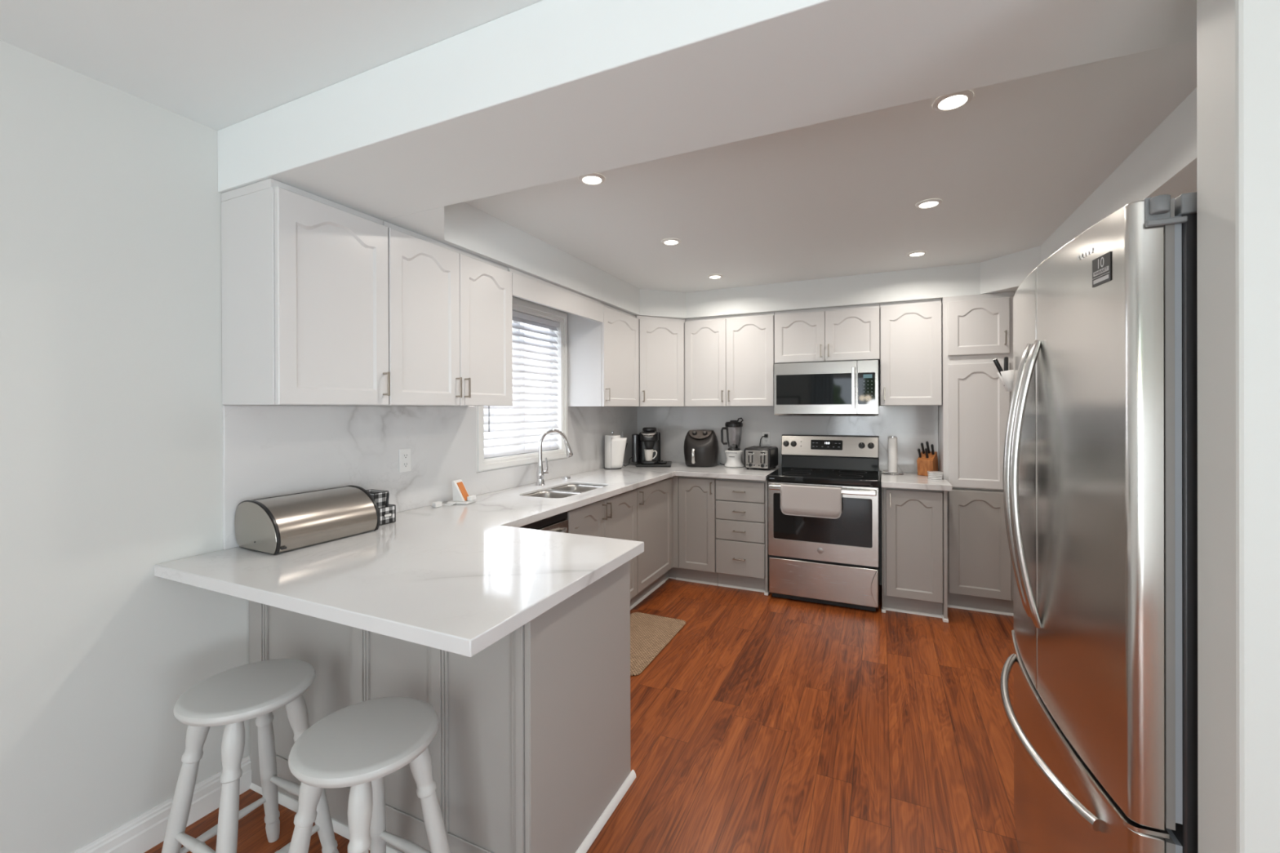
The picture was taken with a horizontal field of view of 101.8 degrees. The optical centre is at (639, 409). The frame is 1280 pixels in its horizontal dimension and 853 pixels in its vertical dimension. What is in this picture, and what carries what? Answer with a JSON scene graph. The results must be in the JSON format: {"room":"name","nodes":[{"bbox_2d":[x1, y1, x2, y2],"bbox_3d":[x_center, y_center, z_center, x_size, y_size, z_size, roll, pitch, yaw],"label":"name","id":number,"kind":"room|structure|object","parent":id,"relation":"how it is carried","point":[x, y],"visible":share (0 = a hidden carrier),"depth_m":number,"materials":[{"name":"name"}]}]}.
{"room":"kitchen","nodes":[
{"label":"kitchen","id":0,"kind":"room"},
{"bbox_2d":[0,40,636,852],"bbox_3d":[-1.659,0.208,1.670,0.120,2.407,7.720,0,0,25],"label":"wall","id":1,"kind":"structure","parent":0,"point":[111,445],"depth_m":1.57,"materials":[{"name":"white paint"}]},
{"bbox_2d":[71,755,251,852],"bbox_3d":[-2.314,1.358,0.089,0.016,0.118,4.094,0,0,25],"label":"baseboard","id":2,"kind":"structure","parent":1,"relation":"attached to","point":[147,830],"depth_m":1.69,"materials":[{"name":"white wood"}]},
{"bbox_2d":[221,177,390,405],"bbox_3d":[-1.248,-0.397,1.989,0.357,0.760,0.436,0,0,25],"label":"upper cabinet","id":3,"kind":"object","parent":1,"relation":"attached to","point":[304,275],"visible":1,"depth_m":1.84,"materials":[{"name":"white wood"}]},
{"bbox_2d":[222,405,637,549],"bbox_3d":[-0.763,0.239,3.445,0.012,0.518,3.479,0,0,25],"label":"backsplash","id":4,"kind":"structure","parent":1,"relation":"attached to","point":[268,451],"depth_m":2.42,"materials":[{"name":"white stone"}]},
{"bbox_2d":[399,448,411,472],"bbox_3d":[-1.158,0.251,2.568,0.007,0.114,0.070,0,0,25],"label":"wall outlet","id":5,"kind":"object","parent":4,"relation":"attached to","point":[405,455],"visible":1,"depth_m":2.56,"materials":[{"name":"white plastic"}]},
{"bbox_2d":[402,461,408,467],"bbox_3d":[-1.156,0.272,2.567,0.002,0.029,0.033,0,0,25],"label":"socket","id":6,"kind":"object","parent":5,"relation":"attached to","point":[405,464],"depth_m":2.56,"materials":[{"name":"grey plastic"}]},
{"bbox_2d":[402,453,408,458],"bbox_3d":[-1.156,0.229,2.567,0.002,0.029,0.033,0,0,25],"label":"socket","id":7,"kind":"object","parent":5,"relation":"attached to","point":[405,455],"depth_m":2.56,"materials":[{"name":"grey plastic"}]},
{"bbox_2d":[370,220,512,406],"bbox_3d":[-0.990,-0.399,2.545,0.357,0.760,0.784,0,0,25],"label":"upper cabinet","id":8,"kind":"object","parent":1,"relation":"attached to","point":[451,308],"visible":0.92,"depth_m":2.41,"materials":[{"name":"white wood"}]},
{"bbox_2d":[507,266,603,322],"bbox_3d":[-0.502,-0.705,3.317,0.051,0.154,1.025,0,0,25],"label":"valance board","id":9,"kind":"object","parent":8,"relation":"attached to","point":[526,286],"visible":0.84,"depth_m":3.21,"materials":[{"name":"white wood"}]},
{"bbox_2d":[474,297,567,472],"bbox_3d":[-0.803,-0.177,3.488,0.137,1.085,0.967,0,0,25],"label":"window","id":10,"kind":"structure","parent":1,"relation":"in","point":[483,464],"depth_m":3.66,"materials":[{"name":"white"}]},
{"bbox_2d":[484,310,559,457],"bbox_3d":[-0.787,-0.175,3.486,0.062,0.934,0.826,0,0,25],"label":"window blind","id":11,"kind":"object","parent":10,"relation":"attached to","point":[519,317],"visible":0.65,"depth_m":3.54,"materials":[{"name":"white plastic"}]},
{"bbox_2d":[565,302,639,406],"bbox_3d":[-0.266,-0.404,4.108,0.357,0.760,0.604,0,0,25],"label":"upper cabinet","id":12,"kind":"object","parent":1,"relation":"attached to","point":[603,357],"visible":0.88,"depth_m":3.88,"materials":[{"name":"white wood"}]},
{"bbox_2d":[635,315,685,406],"bbox_3d":[0.109,-0.406,4.619,0.608,0.760,0.635,0,0,25],"label":"upper cabinet","id":13,"kind":"object","parent":1,"relation":"attached to","point":[661,340],"visible":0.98,"depth_m":4.41,"materials":[{"name":"white wood"}]},
{"bbox_2d":[382,87,1196,319],"bbox_3d":[0.864,-0.896,2.935,3.400,0.219,3.058,0,0,25],"label":"soffit","id":14,"kind":"structure","parent":1,"relation":"attached to","point":[1165,162],"depth_m":3.26,"materials":[{"name":"white paint"}]},
{"bbox_2d":[144,578,1018,852],"bbox_3d":[0.659,1.436,0.601,5.220,0.060,7.720,0,0,25],"label":"floor","id":15,"kind":"structure","parent":0,"point":[765,724],"depth_m":2.25,"materials":[{"name":"brown wood"}]},
{"bbox_2d":[161,658,338,852],"bbox_3d":[-1.128,1.102,1.503,0.338,0.620,0.337,0,0,25],"label":"bar stool","id":16,"kind":"object","parent":15,"relation":"on","point":[229,698],"visible":0.94,"depth_m":1.45,"materials":[{"name":"grey wood"}]},
{"bbox_2d":[288,697,450,852],"bbox_3d":[-0.670,1.101,1.283,0.338,0.620,0.337,0,0,25],"label":"bar stool","id":17,"kind":"object","parent":15,"relation":"on","point":[355,746],"visible":1,"depth_m":1.25,"materials":[{"name":"grey wood"}]},
{"bbox_2d":[248,560,635,852],"bbox_3d":[-0.743,0.975,1.955,1.294,0.866,0.670,0,0,25],"label":"base cabinet","id":18,"kind":"object","parent":15,"relation":"on","point":[529,749],"visible":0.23,"depth_m":1.60,"materials":[{"name":"grey wood"}]},
{"bbox_2d":[154,462,780,657],"bbox_3d":[-0.185,0.506,3.077,1.370,0.061,3.688,0,0,25],"label":"countertop","id":19,"kind":"structure","parent":18,"relation":"on","point":[456,579],"depth_m":1.66,"materials":[{"name":"white stone"}]},
{"bbox_2d":[234,484,380,555],"bbox_3d":[-1.273,0.412,2.016,0.256,0.177,0.407,0,0,25],"label":"bread box","id":20,"kind":"object","parent":19,"relation":"on","point":[275,525],"visible":1,"depth_m":1.90,"materials":[{"name":"silver metal"}]},
{"bbox_2d":[365,488,395,525],"bbox_3d":[-1.176,0.433,2.312,0.158,0.136,0.083,0,0,25],"label":"box","id":21,"kind":"object","parent":19,"relation":"on","point":[388,514],"visible":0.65,"depth_m":2.29,"materials":[{"name":"cardboard"}]},
{"bbox_2d":[385,492,389,506],"bbox_3d":[-1.120,0.430,2.300,0.011,0.128,0.023,0,0,37],"label":"pen","id":22,"kind":"object","parent":21,"relation":"in","point":[388,493],"visible":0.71,"depth_m":2.30,"materials":[{"name":"black plastic"}]},
{"bbox_2d":[430,501,456,507],"bbox_3d":[-1.014,0.486,2.688,0.145,0.026,0.047,0,0,-41],"label":"charger","id":23,"kind":"object","parent":19,"relation":"on","point":[438,504],"visible":1,"depth_m":2.67,"materials":[{"name":"white plastic"}]},
{"bbox_2d":[447,479,475,504],"bbox_3d":[-0.950,0.439,2.784,0.120,0.120,0.110,0,0,13],"label":"charging stand","id":24,"kind":"object","parent":19,"relation":"on","point":[460,495],"visible":0.97,"depth_m":2.76,"materials":[{"name":"white plastic"}]},
{"bbox_2d":[535,428,573,486],"bbox_3d":[-0.572,0.313,3.472,0.263,0.369,0.064,0,0,-34],"label":"faucet","id":25,"kind":"object","parent":19,"relation":"on","point":[540,473],"visible":1,"depth_m":3.41,"materials":[{"name":"silver metal"}]},
{"bbox_2d":[522,484,605,497],"bbox_3d":[-0.459,0.606,3.248,0.320,0.192,0.610,0,0,25],"label":"sink","id":26,"kind":"object","parent":19,"relation":"in","point":[568,490],"visible":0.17,"depth_m":3.28,"materials":[{"name":"silver metal"}]},
{"bbox_2d":[604,431,622,469],"bbox_3d":[-0.228,0.337,4.369,0.153,0.316,0.148,0,0,25],"label":"paper towel holder","id":27,"kind":"object","parent":19,"relation":"on","point":[611,431],"visible":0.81,"depth_m":4.35,"materials":[{"name":"grey metal"}]},
{"bbox_2d":[604,435,626,468],"bbox_3d":[-0.216,0.352,4.356,0.132,0.272,0.171,0,0,-45],"label":"paper towel roll","id":28,"kind":"object","parent":27,"relation":"on","point":[615,446],"visible":1,"depth_m":4.31,"materials":[{"name":"white paper"}]},
{"bbox_2d":[635,461,671,466],"bbox_3d":[0.126,0.481,4.600,0.300,0.022,0.302,0,0,5],"label":"tray","id":29,"kind":"object","parent":19,"relation":"on","point":[639,464],"visible":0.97,"depth_m":4.46,"materials":[{"name":"black plastic"}]},
{"bbox_2d":[622,426,661,466],"bbox_3d":[0.019,0.326,4.614,0.319,0.332,0.285,0,0,10],"label":"coffee maker","id":30,"kind":"object","parent":29,"relation":"on","point":[649,438],"visible":0.97,"depth_m":4.59,"materials":[{"name":"black plastic"}]},
{"bbox_2d":[641,460,657,463],"bbox_3d":[0.080,0.458,4.534,0.132,0.020,0.130,0,0,5],"label":"drip tray","id":31,"kind":"object","parent":30,"relation":"on","point":[642,461],"depth_m":4.48,"materials":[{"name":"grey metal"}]},
{"bbox_2d":[644,448,657,461],"bbox_3d":[0.090,0.396,4.530,0.115,0.099,0.085,0,0,25],"label":"coffee mug","id":32,"kind":"object","parent":30,"relation":"on","point":[648,453],"visible":0.98,"depth_m":4.51,"materials":[{"name":"white ceramic"}]},
{"bbox_2d":[657,460,666,463],"bbox_3d":[0.193,0.454,4.505,0.078,0.030,0.066,0,0,25],"label":"dish","id":33,"kind":"object","parent":29,"relation":"on","point":[661,461],"visible":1,"depth_m":4.49,"materials":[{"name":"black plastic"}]},
{"bbox_2d":[684,430,724,466],"bbox_3d":[0.552,0.335,4.523,0.360,0.309,0.325,0,0,25],"label":"air fryer","id":34,"kind":"object","parent":19,"relation":"on","point":[700,446],"visible":1,"depth_m":4.45,"materials":[{"name":"black plastic"}]},
{"bbox_2d":[720,417,743,467],"bbox_3d":[0.801,0.278,4.461,0.216,0.421,0.171,0,0,13],"label":"blender","id":35,"kind":"object","parent":19,"relation":"on","point":[734,454],"visible":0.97,"depth_m":4.42,"materials":[{"name":"white plastic"}]},
{"bbox_2d":[720,426,742,448],"bbox_3d":[0.787,0.239,4.472,0.184,0.190,0.143,0,0,25],"label":"jar","id":36,"kind":"object","parent":35,"relation":"on","point":[733,446],"depth_m":4.45,"materials":[{"name":"clear glass"}]},
{"bbox_2d":[743,434,777,470],"bbox_3d":[1.015,0.351,4.341,0.221,0.278,0.345,0,0,29],"label":"toaster","id":37,"kind":"object","parent":19,"relation":"on","point":[755,456],"visible":1,"depth_m":4.22,"materials":[{"name":"silver plastic"}]},
{"bbox_2d":[520,511,568,533],"bbox_3d":[-0.752,0.974,2.664,0.648,0.862,0.591,0,0,25],"label":"dishwasher","id":38,"kind":"object","parent":15,"relation":"on","point":[559,522],"visible":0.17,"depth_m":2.69,"materials":[{"name":"black metal"}]},
{"bbox_2d":[566,488,637,609],"bbox_3d":[-0.461,0.971,3.342,0.641,0.866,0.875,0,0,25],"label":"base cabinet","id":39,"kind":"object","parent":15,"relation":"on","point":[615,517],"visible":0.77,"depth_m":3.30,"materials":[{"name":"grey wood"}]},
{"bbox_2d":[630,477,671,609],"bbox_3d":[-0.140,0.969,4.037,0.641,0.866,0.647,0,0,25],"label":"base cabinet","id":40,"kind":"object","parent":15,"relation":"on","point":[654,500],"visible":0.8,"depth_m":3.92,"materials":[{"name":"grey wood"}]},
{"bbox_2d":[630,612,685,675],"bbox_3d":[-0.027,1.399,3.161,0.393,0.008,0.780,0,0,25],"label":"kitchen mat","id":41,"kind":"object","parent":15,"relation":"on","point":[650,634],"visible":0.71,"depth_m":3.20,"materials":[{"name":"beige fabric"}]},
{"bbox_2d":[664,475,718,586],"bbox_3d":[0.510,0.966,4.434,0.440,0.866,0.641,0,0,25],"label":"base cabinet","id":42,"kind":"object","parent":15,"relation":"on","point":[693,498],"visible":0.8,"depth_m":4.17,"materials":[{"name":"grey wood"}]},
{"bbox_2d":[715,478,769,595],"bbox_3d":[0.898,0.965,4.255,0.409,0.866,0.641,0,0,25],"label":"base cabinet","id":43,"kind":"object","parent":15,"relation":"on","point":[742,556],"visible":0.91,"depth_m":4.00,"materials":[{"name":"grey wood"}]},
{"bbox_2d":[767,434,879,611],"bbox_3d":[1.410,0.805,3.963,0.756,1.186,0.702,0,0,25],"label":"range","id":44,"kind":"object","parent":15,"relation":"on","point":[818,560],"visible":1,"depth_m":3.73,"materials":[{"name":"silver metal"}]},
{"bbox_2d":[780,484,841,519],"bbox_3d":[1.207,0.650,3.681,0.415,0.215,0.038,0,0,25],"label":"dish towel","id":45,"kind":"object","parent":44,"relation":"hanging from","point":[823,502],"visible":1,"depth_m":3.67,"materials":[{"name":"grey fabric"}]},
{"bbox_2d":[768,481,878,567],"bbox_3d":[1.280,0.803,3.682,0.740,0.541,0.082,0,0,25],"label":"oven","id":46,"kind":"object","parent":44,"relation":"in","point":[851,540],"depth_m":3.66,"materials":[{"name":"silver metal"}]},
{"bbox_2d":[767,466,879,486],"bbox_3d":[1.401,0.502,3.946,0.756,0.043,0.590,0,0,25],"label":"cooktop","id":47,"kind":"object","parent":44,"relation":"in","point":[798,476],"depth_m":3.80,"materials":[{"name":"black glass"}]},
{"bbox_2d":[881,487,948,622],"bbox_3d":[1.964,0.962,3.761,0.398,0.866,0.641,0,0,25],"label":"base cabinet","id":48,"kind":"object","parent":15,"relation":"on","point":[914,557],"visible":0.84,"depth_m":3.51,"materials":[{"name":"grey wood"}]},
{"bbox_2d":[880,471,952,491],"bbox_3d":[1.968,0.509,3.749,0.417,0.039,0.659,0,0,25],"label":"countertop","id":49,"kind":"structure","parent":48,"relation":"on","point":[907,480],"depth_m":3.52,"materials":[{"name":"white stone"}]},
{"bbox_2d":[882,435,903,475],"bbox_3d":[1.926,0.346,3.966,0.150,0.284,0.150,0,0,25],"label":"paper towel holder","id":50,"kind":"object","parent":49,"relation":"on","point":[885,473],"visible":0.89,"depth_m":3.94,"materials":[{"name":"silver metal"}]},
{"bbox_2d":[888,437,897,472],"bbox_3d":[1.926,0.346,3.966,0.063,0.264,0.063,0,0,25],"label":"paper towel roll","id":51,"kind":"object","parent":50,"relation":"on","point":[892,442],"visible":1,"depth_m":3.94,"materials":[{"name":"white paper"}]},
{"bbox_2d":[916,451,937,475],"bbox_3d":[2.136,0.401,3.865,0.104,0.173,0.160,0,0,43],"label":"knife block","id":52,"kind":"object","parent":49,"relation":"on","point":[924,464],"visible":0.79,"depth_m":3.82,"materials":[{"name":"brown wood"}]},
{"bbox_2d":[917,448,921,457],"bbox_3d":[2.070,0.324,3.851,0.046,0.072,0.018,0,0,-35],"label":"kitchen knife","id":53,"kind":"object","parent":52,"relation":"in","point":[918,449],"visible":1,"depth_m":3.84,"materials":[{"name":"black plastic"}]},
{"bbox_2d":[920,442,924,453],"bbox_3d":[2.113,0.290,3.886,0.052,0.086,0.018,0,0,-35],"label":"kitchen knife","id":54,"kind":"object","parent":52,"relation":"on","point":[922,443],"visible":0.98,"depth_m":3.88,"materials":[{"name":"black plastic"}]},
{"bbox_2d":[924,448,928,458],"bbox_3d":[2.104,0.322,3.818,0.048,0.077,0.018,0,0,-41],"label":"kitchen knife","id":55,"kind":"object","parent":52,"relation":"in","point":[926,449],"visible":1,"depth_m":3.81,"materials":[{"name":"black plastic"}]},
{"bbox_2d":[925,441,929,453],"bbox_3d":[2.141,0.282,3.867,0.056,0.095,0.018,0,0,-40],"label":"kitchen knife","id":56,"kind":"object","parent":52,"relation":"on","point":[926,442],"visible":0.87,"depth_m":3.86,"materials":[{"name":"black plastic"}]},
{"bbox_2d":[930,444,934,454],"bbox_3d":[2.159,0.295,3.837,0.018,0.081,0.050,0,0,45],"label":"kitchen knife","id":57,"kind":"object","parent":52,"relation":"on","point":[931,445],"visible":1,"depth_m":3.83,"materials":[{"name":"black plastic"}]},
{"bbox_2d":[928,476,942,479],"bbox_3d":[2.086,0.483,3.678,0.090,0.011,0.090,0,0,29],"label":"coaster","id":58,"kind":"object","parent":49,"relation":"on","point":[940,478],"visible":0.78,"depth_m":3.64,"materials":[{"name":"white stone"}]},
{"bbox_2d":[927,474,942,477],"bbox_3d":[2.086,0.470,3.678,0.091,0.011,0.091,0,0,25],"label":"coaster","id":59,"kind":"object","parent":58,"relation":"on","point":[929,476],"visible":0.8,"depth_m":3.64,"materials":[{"name":"white stone"}]},
{"bbox_2d":[927,472,942,475],"bbox_3d":[2.086,0.458,3.678,0.092,0.011,0.092,0,0,25],"label":"coaster","id":60,"kind":"object","parent":59,"relation":"on","point":[930,474],"visible":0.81,"depth_m":3.64,"materials":[{"name":"white stone"}]},
{"bbox_2d":[927,471,943,474],"bbox_3d":[2.086,0.446,3.678,0.090,0.011,0.090,0,0,20],"label":"coaster","id":61,"kind":"object","parent":60,"relation":"on","point":[928,472],"visible":1,"depth_m":3.65,"materials":[{"name":"white stone"}]},
{"bbox_2d":[937,291,1013,490],"bbox_3d":[2.377,-0.122,3.697,0.415,1.339,0.403,0,0,25],"label":"pantry cabinet","id":62,"kind":"object","parent":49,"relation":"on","point":[977,330],"visible":0.88,"depth_m":3.56,"materials":[{"name":"white wood"}]},
{"bbox_2d":[946,488,1013,616],"bbox_3d":[2.390,0.972,3.713,0.410,0.845,0.370,0,0,25],"label":"base cabinet","id":63,"kind":"object","parent":15,"relation":"on","point":[980,571],"visible":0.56,"depth_m":3.56,"materials":[{"name":"grey wood"}]},
{"bbox_2d":[1000,191,1197,852],"bbox_3d":[1.364,0.515,1.173,0.898,1.773,0.927,0,0,25],"label":"refrigerator","id":64,"kind":"object","parent":15,"relation":"on","point":[1100,475],"visible":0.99,"depth_m":0.98,"materials":[{"name":"grey metal"}]},
{"bbox_2d":[997,369,1013,391],"bbox_3d":[1.191,-0.093,1.696,0.035,0.068,0.055,0,0,25],"label":"holder","id":65,"kind":"object","parent":64,"relation":"attached to","point":[1006,378],"visible":0.97,"depth_m":1.68,"materials":[{"name":"white plastic"}]},
{"bbox_2d":[992,358,1003,376],"bbox_3d":[1.167,-0.133,1.688,0.045,0.066,0.013,0,0,-9],"label":"marker","id":66,"kind":"object","parent":65,"relation":"in","point":[996,362],"visible":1,"depth_m":1.68,"materials":[{"name":"black plastic"}]},
{"bbox_2d":[1003,356,1008,386],"bbox_3d":[1.202,-0.125,1.708,0.017,0.096,0.013,0,0,-43],"label":"marker","id":67,"kind":"object","parent":65,"relation":"in","point":[1006,358],"visible":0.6,"depth_m":1.70,"materials":[{"name":"black plastic"}]},
{"bbox_2d":[1000,648,1165,852],"bbox_3d":[1.032,1.044,1.341,0.152,0.600,0.904,0,0,25],"label":"freezer","id":68,"kind":"object","parent":64,"relation":"in","point":[1060,806],"depth_m":1.21,"materials":[{"name":"silver metal"}]},
{"bbox_2d":[0,0,1196,292],"bbox_3d":[0.651,-1.041,0.596,5.220,0.080,7.720,0,0,25],"label":"ceiling","id":69,"kind":"structure","parent":0,"point":[1008,166],"depth_m":2.00,"materials":[{"name":"white paint"}]},
{"bbox_2d":[578,173,605,185],"bbox_3d":[-0.208,-0.997,2.255,0.116,0.007,0.116,0,0,25],"label":"recessed light","id":70,"kind":"object","parent":69,"relation":"in","point":[593,179],"visible":0.97,"depth_m":2.25,"materials":[{"name":"white plastic"}]},
{"bbox_2d":[661,238,680,244],"bbox_3d":[0.186,-0.999,3.104,0.116,0.007,0.116,0,0,25],"label":"recessed light","id":71,"kind":"object","parent":69,"relation":"in","point":[668,241],"visible":1,"depth_m":3.09,"materials":[{"name":"white"}]},
{"bbox_2d":[707,274,723,279],"bbox_3d":[0.567,-1.002,3.928,0.116,0.007,0.116,0,0,25],"label":"recessed light","id":72,"kind":"object","parent":69,"relation":"in","point":[713,276],"visible":1,"depth_m":3.91,"materials":[{"name":"white"}]},
{"bbox_2d":[906,250,927,257],"bbox_3d":[1.790,-1.005,3.362,0.116,0.007,0.116,0,0,25],"label":"recessed light","id":73,"kind":"object","parent":69,"relation":"in","point":[918,253],"visible":1,"depth_m":3.35,"materials":[{"name":"white plastic"}]},
{"bbox_2d":[915,198,942,208],"bbox_3d":[1.408,-1.002,2.538,0.116,0.007,0.116,0,0,25],"label":"recessed light","id":74,"kind":"object","parent":69,"relation":"in","point":[928,203],"visible":1,"depth_m":2.53,"materials":[{"name":"white plastic"}]},
{"bbox_2d":[932,89,973,111],"bbox_3d":[1.015,-1.000,1.689,0.116,0.007,0.116,0,0,25],"label":"recessed light","id":75,"kind":"object","parent":69,"relation":"in","point":[953,101],"visible":0.94,"depth_m":1.68,"materials":[{"name":"white"}]},
{"bbox_2d":[636,362,938,585],"bbox_3d":[1.589,0.193,4.353,3.520,2.407,0.120,0,0,25],"label":"wall","id":76,"kind":"structure","parent":0,"point":[880,487],"depth_m":4.14,"materials":[{"name":"white paint"}]},
{"bbox_2d":[684,311,774,406],"bbox_3d":[0.789,-0.408,4.457,0.757,0.760,0.357,0,0,25],"label":"upper cabinet","id":77,"kind":"object","parent":76,"relation":"attached to","point":[730,359],"visible":0.94,"depth_m":4.32,"materials":[{"name":"white wood"}]},
{"bbox_2d":[637,405,937,472],"bbox_3d":[1.124,0.231,4.495,2.528,0.518,0.012,0,0,25],"label":"backsplash","id":78,"kind":"structure","parent":76,"relation":"attached to","point":[912,426],"depth_m":4.45,"materials":[{"name":"white stone"}]},
{"bbox_2d":[762,431,770,444],"bbox_3d":[1.092,0.248,4.499,0.070,0.114,0.007,0,0,25],"label":"wall outlet","id":79,"kind":"object","parent":78,"relation":"attached to","point":[766,441],"visible":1,"depth_m":4.50,"materials":[{"name":"white plastic"}]},
{"bbox_2d":[774,303,879,363],"bbox_3d":[1.483,-0.580,4.135,0.768,0.419,0.357,0,0,25],"label":"upper cabinet","id":80,"kind":"object","parent":76,"relation":"attached to","point":[852,332],"visible":0.98,"depth_m":4.00,"materials":[{"name":"white wood"}]},
{"bbox_2d":[773,359,878,416],"bbox_3d":[1.463,-0.158,4.085,0.743,0.416,0.441,0,0,25],"label":"microwave","id":81,"kind":"object","parent":80,"relation":"attached to","point":[833,388],"visible":1,"depth_m":3.92,"materials":[{"name":"silver metal"}]},
{"bbox_2d":[880,298,942,405],"bbox_3d":[2.014,-0.411,3.890,0.397,0.760,0.357,0,0,25],"label":"upper cabinet","id":82,"kind":"object","parent":76,"relation":"attached to","point":[911,331],"visible":1,"depth_m":3.76,"materials":[{"name":"white wood"}]},
{"bbox_2d":[1196,0,1279,852],"bbox_3d":[1.976,0.199,0.309,2.380,2.407,0.114,0,0,25],"label":"wall","id":83,"kind":"structure","parent":0,"point":[1238,41],"depth_m":0.76,"materials":[{"name":"white paint"}]},
{"bbox_2d":[217,0,1196,219],"bbox_3d":[0.127,-0.891,1.345,3.400,0.219,0.446,0,0,25],"label":"ceiling beam","id":84,"kind":"structure","parent":83,"relation":"attached to","point":[544,91],"depth_m":1.30,"materials":[{"name":"white paint"}]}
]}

